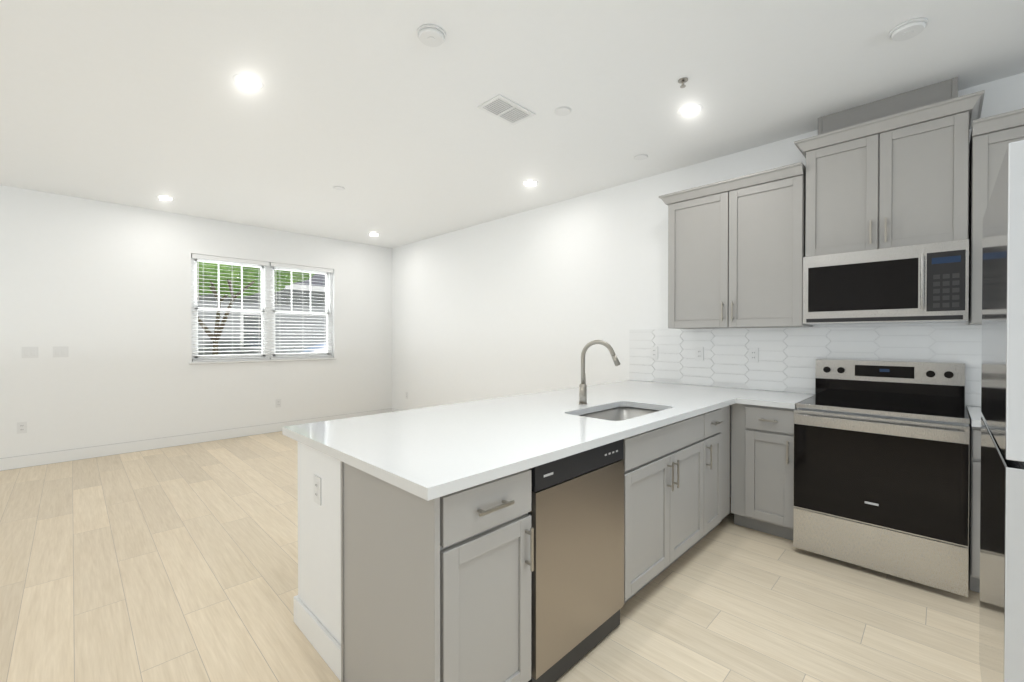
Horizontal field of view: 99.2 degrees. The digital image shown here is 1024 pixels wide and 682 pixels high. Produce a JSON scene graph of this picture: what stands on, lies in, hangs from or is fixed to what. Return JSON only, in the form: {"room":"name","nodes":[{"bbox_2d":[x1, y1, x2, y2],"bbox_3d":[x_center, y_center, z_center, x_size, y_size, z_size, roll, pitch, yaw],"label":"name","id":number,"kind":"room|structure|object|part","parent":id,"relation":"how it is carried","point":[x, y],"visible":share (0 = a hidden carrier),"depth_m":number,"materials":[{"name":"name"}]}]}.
{"room":"kitchen","nodes":[
{"label":"kitchen","id":0,"kind":"room"},
{"bbox_2d":[0,185,391,457],"bbox_3d":[-4.375,-0.137,5.211,0.150,2.856,6.460,0,1,45],"label":"wall","id":1,"kind":"structure","parent":0,"point":[101,290],"depth_m":5.12,"materials":[{"name":"paint"}]},
{"bbox_2d":[17,422,26,433],"bbox_3d":[-5.014,0.887,4.459,0.008,0.115,0.070,0,1,45],"label":"outlet","id":2,"kind":"object","parent":1,"relation":"attached to","point":[21,427],"visible":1,"depth_m":4.46,"materials":[{"name":"white plastic"}]},
{"bbox_2d":[22,347,37,357],"bbox_3d":[-4.971,0.117,4.495,0.010,0.115,0.116,0,1,45],"label":"switch plate","id":3,"kind":"object","parent":1,"relation":"attached to","point":[29,352],"visible":1,"depth_m":4.49,"materials":[{"name":"white plastic"}]},
{"bbox_2d":[53,346,68,356],"bbox_3d":[-4.817,0.116,4.651,0.010,0.115,0.116,0,1,45],"label":"switch plate","id":4,"kind":"object","parent":1,"relation":"attached to","point":[60,351],"visible":1,"depth_m":4.65,"materials":[{"name":"white plastic"}]},
{"bbox_2d":[191,258,332,361],"bbox_3d":[-3.454,-0.421,6.172,0.075,1.370,1.805,0,1,45],"label":"window","id":5,"kind":"structure","parent":1,"relation":"in","point":[269,293],"depth_m":6.12,"materials":[{"name":"plastic"}]},
{"bbox_2d":[191,254,332,361],"bbox_3d":[-3.404,-0.422,6.122,0.070,1.360,1.781,0,1,45],"label":"window blinds","id":6,"kind":"object","parent":5,"relation":"attached to","point":[235,260],"visible":0.98,"depth_m":6.02,"materials":[{"name":"white plastic"}]},
{"bbox_2d":[189,357,336,364],"bbox_3d":[-3.400,0.276,6.124,0.095,0.028,1.865,0,1,45],"label":"window sill","id":7,"kind":"structure","parent":1,"relation":"attached to","point":[244,361],"depth_m":5.98,"materials":[{"name":"paint"}]},
{"bbox_2d":[276,399,280,407],"bbox_3d":[-3.313,0.884,6.179,0.008,0.115,0.070,0,1,45],"label":"outlet","id":8,"kind":"object","parent":1,"relation":"attached to","point":[278,402],"visible":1,"depth_m":6.18,"materials":[{"name":"white plastic"}]},
{"bbox_2d":[0,408,391,470],"bbox_3d":[-4.314,1.229,5.161,0.020,0.124,6.458,0,1,45],"label":"baseboard","id":9,"kind":"structure","parent":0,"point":[17,462],"depth_m":5.17,"materials":[{"name":"paint"}]},
{"bbox_2d":[0,431,981,681],"bbox_3d":[-1.601,1.362,2.480,7.950,0.100,6.760,0,1,45],"label":"floor","id":10,"kind":"structure","parent":0,"point":[174,564],"depth_m":2.22,"materials":[{"name":"beige wood"}]},
{"bbox_2d":[294,442,345,681],"bbox_3d":[0.279,0.869,2.952,0.536,0.878,3.136,0,1,45],"label":"half wall","id":11,"kind":"structure","parent":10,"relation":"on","point":[320,601],"depth_m":1.83,"materials":[{"name":"paint"}]},
{"bbox_3d":[0.255,1.248,2.968,0.514,0.120,3.118,0,1,45],"label":"peninsula knee wall skirting","id":12,"kind":"part","parent":11,"relation":"part of","materials":[{"name":"paint"}]},
{"bbox_2d":[282,340,757,500],"bbox_3d":[0.461,0.313,2.745,1.180,0.643,3.169,0,1,45],"label":"countertop","id":13,"kind":"structure","parent":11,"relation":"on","point":[429,453],"depth_m":1.97,"materials":[{"name":"white stone"}]},
{"bbox_2d":[578,340,620,404],"bbox_3d":[0.533,0.194,2.676,0.252,0.403,0.107,0,1,45],"label":"faucet","id":14,"kind":"object","parent":13,"relation":"on","point":[582,387],"depth_m":2.71,"materials":[{"name":"silver metal"}]},
{"bbox_2d":[346,464,533,681],"bbox_3d":[-0.290,0.879,1.615,0.605,0.878,0.420,0,1,45],"label":"base cabinet","id":15,"kind":"object","parent":10,"relation":"on","point":[396,584],"depth_m":1.41,"materials":[{"name":"paint"}]},
{"bbox_2d":[528,439,623,681],"bbox_3d":[0.099,0.874,1.973,0.565,0.864,0.609,0,1,45],"label":"dishwasher","id":16,"kind":"object","parent":10,"relation":"on","point":[576,512],"visible":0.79,"depth_m":1.73,"materials":[{"name":"silver metal"}]},
{"bbox_2d":[624,441,709,602],"bbox_3d":[0.654,1.001,2.571,0.605,0.620,0.996,0,1,45],"label":"base cabinet","id":17,"kind":"object","parent":10,"relation":"on","point":[667,491],"depth_m":2.27,"materials":[{"name":"paint"}]},
{"bbox_2d":[624,407,725,531],"bbox_3d":[1.047,0.869,2.968,0.605,0.878,0.367,0,1,45],"label":"base cabinet","id":18,"kind":"object","parent":10,"relation":"on","point":[705,432],"depth_m":2.70,"materials":[{"name":"paint"}]},
{"bbox_2d":[726,405,729,515],"bbox_3d":[1.232,0.868,3.154,0.605,0.878,0.272,0,1,45],"label":"base cabinet","id":19,"kind":"object","parent":10,"relation":"on","point":[727,407],"depth_m":3.02,"materials":[{"name":"paint"}]},
{"bbox_2d":[731,403,796,539],"bbox_3d":[1.882,0.868,3.130,0.390,0.878,0.628,0,1,45],"label":"base cabinet","id":20,"kind":"object","parent":10,"relation":"on","point":[762,455],"depth_m":2.91,"materials":[{"name":"grey wood"}]},
{"bbox_2d":[738,390,814,408],"bbox_3d":[1.893,0.410,3.102,0.341,0.035,0.649,0,1,45],"label":"countertop","id":21,"kind":"structure","parent":20,"relation":"on","point":[780,399],"depth_m":2.98,"materials":[{"name":"white stone"}]},
{"bbox_2d":[793,359,969,596],"bbox_3d":[2.239,0.723,2.665,0.753,1.174,0.766,0,1,45],"label":"range","id":22,"kind":"object","parent":10,"relation":"on","point":[881,469],"visible":1,"depth_m":2.46,"materials":[{"name":"silver metal"}]},
{"bbox_2d":[968,423,980,592],"bbox_3d":[2.761,0.875,2.261,0.542,0.878,0.628,0,1,45],"label":"base cabinet","id":23,"kind":"object","parent":10,"relation":"on","point":[975,432],"depth_m":2.22,"materials":[{"name":"grey wood"}]},
{"bbox_2d":[967,406,983,426],"bbox_3d":[2.860,0.417,2.146,0.842,0.035,0.649,0,1,45],"label":"countertop","id":24,"kind":"structure","parent":23,"relation":"on","point":[975,414],"depth_m":2.34,"materials":[{"name":"white stone"}]},
{"bbox_2d":[979,140,1023,681],"bbox_3d":[1.753,0.425,1.047,0.815,1.794,0.910,0,1,45],"label":"refrigerator","id":25,"kind":"object","parent":10,"relation":"on","point":[1001,635],"visible":1,"depth_m":1.05,"materials":[{"name":"silver metal"}]},
{"bbox_2d":[0,0,1023,247],"bbox_3d":[-1.601,-1.594,2.457,7.950,0.100,6.760,0,1,45],"label":"ceiling","id":26,"kind":"structure","parent":0,"point":[386,122],"depth_m":2.70,"materials":[{"name":"paint"}]},
{"bbox_2d":[156,196,173,200],"bbox_3d":[-3.789,-1.558,4.761,0.156,0.006,0.156,0,1,45],"label":"recessed light","id":27,"kind":"object","parent":26,"relation":"in","point":[165,198],"visible":0.98,"depth_m":4.76,"materials":[{"name":"paint"}]},
{"bbox_2d":[233,74,262,89],"bbox_3d":[-1.570,-1.542,2.596,0.156,0.006,0.156,0,1,45],"label":"recessed light","id":28,"kind":"object","parent":26,"relation":"in","point":[248,82],"visible":1,"depth_m":2.59,"materials":[{"name":"paint"}]},
{"bbox_2d":[333,186,344,189],"bbox_3d":[-1.762,-1.555,4.439,0.116,0.007,0.116,0,1,45],"label":"cover plate","id":29,"kind":"object","parent":26,"relation":"attached to","point":[338,188],"visible":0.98,"depth_m":4.43,"materials":[{"name":"white plastic"}]},
{"bbox_2d":[417,24,445,46],"bbox_3d":[-0.405,-1.527,2.189,0.144,0.029,0.144,0,1,45],"label":"smoke detector","id":30,"kind":"object","parent":26,"relation":"attached to","point":[431,35],"visible":0.98,"depth_m":2.16,"materials":[{"name":"white plastic"}]},
{"bbox_2d":[477,94,534,124],"bbox_3d":[-0.034,-1.543,2.919,0.210,0.008,0.340,0,1,45],"label":"ceiling vent","id":31,"kind":"object","parent":26,"relation":"in","point":[503,108],"visible":1,"depth_m":2.91,"materials":[{"name":"white metal"}]},
{"bbox_2d":[522,180,537,185],"bbox_3d":[0.181,-1.555,4.296,0.156,0.006,0.156,0,1,45],"label":"recessed light","id":32,"kind":"object","parent":26,"relation":"in","point":[530,183],"visible":1,"depth_m":4.29,"materials":[{"name":"paint"}]},
{"bbox_2d":[554,107,571,115],"bbox_3d":[0.343,-1.543,2.931,0.116,0.007,0.116,0,1,45],"label":"cover plate","id":33,"kind":"object","parent":26,"relation":"attached to","point":[561,111],"visible":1,"depth_m":2.92,"materials":[{"name":"white plastic"}]},
{"bbox_2d":[634,154,647,159],"bbox_3d":[1.089,-1.549,3.678,0.116,0.007,0.116,0,1,45],"label":"cover plate","id":34,"kind":"object","parent":26,"relation":"attached to","point":[641,157],"visible":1,"depth_m":3.67,"materials":[{"name":"white plastic"}]},
{"bbox_2d":[678,77,687,87],"bbox_3d":[1.012,-1.525,2.579,0.056,0.038,0.056,0,1,45],"label":"sprinkler","id":35,"kind":"object","parent":26,"relation":"attached to","point":[683,80],"visible":1,"depth_m":2.57,"materials":[{"name":"silver metal"}]},
{"bbox_2d":[678,104,702,116],"bbox_3d":[1.193,-1.544,2.915,0.156,0.006,0.156,0,1,45],"label":"recessed light","id":36,"kind":"object","parent":26,"relation":"in","point":[689,110],"visible":1,"depth_m":2.91,"materials":[{"name":"paint"}]},
{"bbox_2d":[818,77,957,134],"bbox_3d":[2.435,-1.454,2.857,0.680,0.183,0.213,0,1,45],"label":"duct","id":37,"kind":"object","parent":26,"relation":"hanging from","point":[920,97],"visible":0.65,"depth_m":2.75,"materials":[{"name":"grey wood"}]},
{"bbox_2d":[889,17,927,40],"bbox_3d":[1.951,-1.526,2.146,0.144,0.029,0.144,0,1,45],"label":"smoke detector","id":38,"kind":"object","parent":26,"relation":"attached to","point":[909,29],"visible":1,"depth_m":2.12,"materials":[{"name":"white plastic"}]},
{"bbox_2d":[392,73,1023,496],"bbox_3d":[0.722,-0.134,4.819,7.950,2.856,0.150,0,1,45],"label":"wall","id":39,"kind":"structure","parent":0,"point":[530,301],"depth_m":5.03,"materials":[{"name":"paint"}]},
{"bbox_2d":[650,346,657,358],"bbox_3d":[1.336,0.110,4.090,0.070,0.115,0.008,0,1,45],"label":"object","id":40,"kind":"structure","parent":39,"relation":"attached to","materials":[{"name":"white plastic"}]},
{"bbox_2d":[695,347,703,360],"bbox_3d":[1.633,0.112,3.796,0.070,0.115,0.008,0,1,45],"label":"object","id":41,"kind":"structure","parent":39,"relation":"attached to","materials":[{"name":"white plastic"}]},
{"bbox_2d":[659,162,812,328],"bbox_3d":[1.728,-0.660,3.442,1.018,1.110,0.383,0,1,45],"label":"upper cabinet","id":42,"kind":"object","parent":39,"relation":"attached to","point":[736,250],"visible":1,"depth_m":3.27,"materials":[{"name":"grey wood"}]},
{"bbox_2d":[748,348,758,362],"bbox_3d":[1.937,0.114,3.495,0.070,0.115,0.008,0,1,45],"label":"electrical outlet","id":43,"kind":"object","parent":39,"relation":"attached to","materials":[{"name":"white plastic"}]},
{"bbox_2d":[629,325,981,406],"bbox_3d":[2.266,0.144,3.176,3.138,0.494,0.017,0,1,45],"label":"backsplash","id":44,"kind":"structure","parent":39,"relation":"attached to","point":[778,359],"depth_m":3.36,"materials":[{"name":"white tile"}]},
{"bbox_2d":[794,90,984,256],"bbox_3d":[2.373,-0.960,2.802,0.883,0.800,0.383,0,1,45],"label":"upper cabinet","id":45,"kind":"object","parent":39,"relation":"attached to","point":[898,180],"visible":0.81,"depth_m":2.66,"materials":[{"name":"grey wood"}]},
{"bbox_2d":[803,239,968,324],"bbox_3d":[2.345,-0.336,2.772,0.762,0.441,0.471,0,1,45],"label":"microwave","id":46,"kind":"object","parent":45,"relation":"attached to","point":[925,283],"visible":1,"depth_m":2.59,"materials":[{"name":"silver metal"}]},
{"bbox_2d":[968,108,1023,324],"bbox_3d":[2.953,-0.651,2.231,0.834,1.110,0.383,0,1,45],"label":"upper cabinet","id":47,"kind":"object","parent":39,"relation":"attached to","point":[992,137],"visible":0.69,"depth_m":2.40,"materials":[{"name":"grey wood"}]},
{"label":"outside","id":48,"kind":"structure","parent":0,"visible":0},
{"bbox_3d":[-20.880,1.485,31.206,59.840,0.315,65.000,0,1,45],"label":"ground","id":49,"kind":"structure","parent":48,"visible":0},
{"bbox_2d":[197,262,314,354],"bbox_3d":[-6.378,-0.736,9.166,5.124,4.499,4.242,0,1,45],"label":"tree","id":50,"kind":"object","parent":49,"relation":"on","point":[278,285],"depth_m":9.16,"materials":[{"name":"green plant"}]},
{"bbox_2d":[197,274,326,354],"bbox_3d":[-8.282,-1.324,20.273,10.000,5.500,15.700,0,1,45],"label":"house","id":51,"kind":"structure","parent":49,"relation":"on","point":[310,328],"depth_m":14.41,"materials":[{"name":"white"}]},
{"bbox_2d":[286,342,326,352],"bbox_3d":[-5.232,0.759,12.351,1.800,1.445,4.400,0,1,45],"label":"car","id":52,"kind":"object","parent":49,"relation":"on","point":[297,349],"depth_m":11.69,"materials":[{"name":"paint"}]}
]}

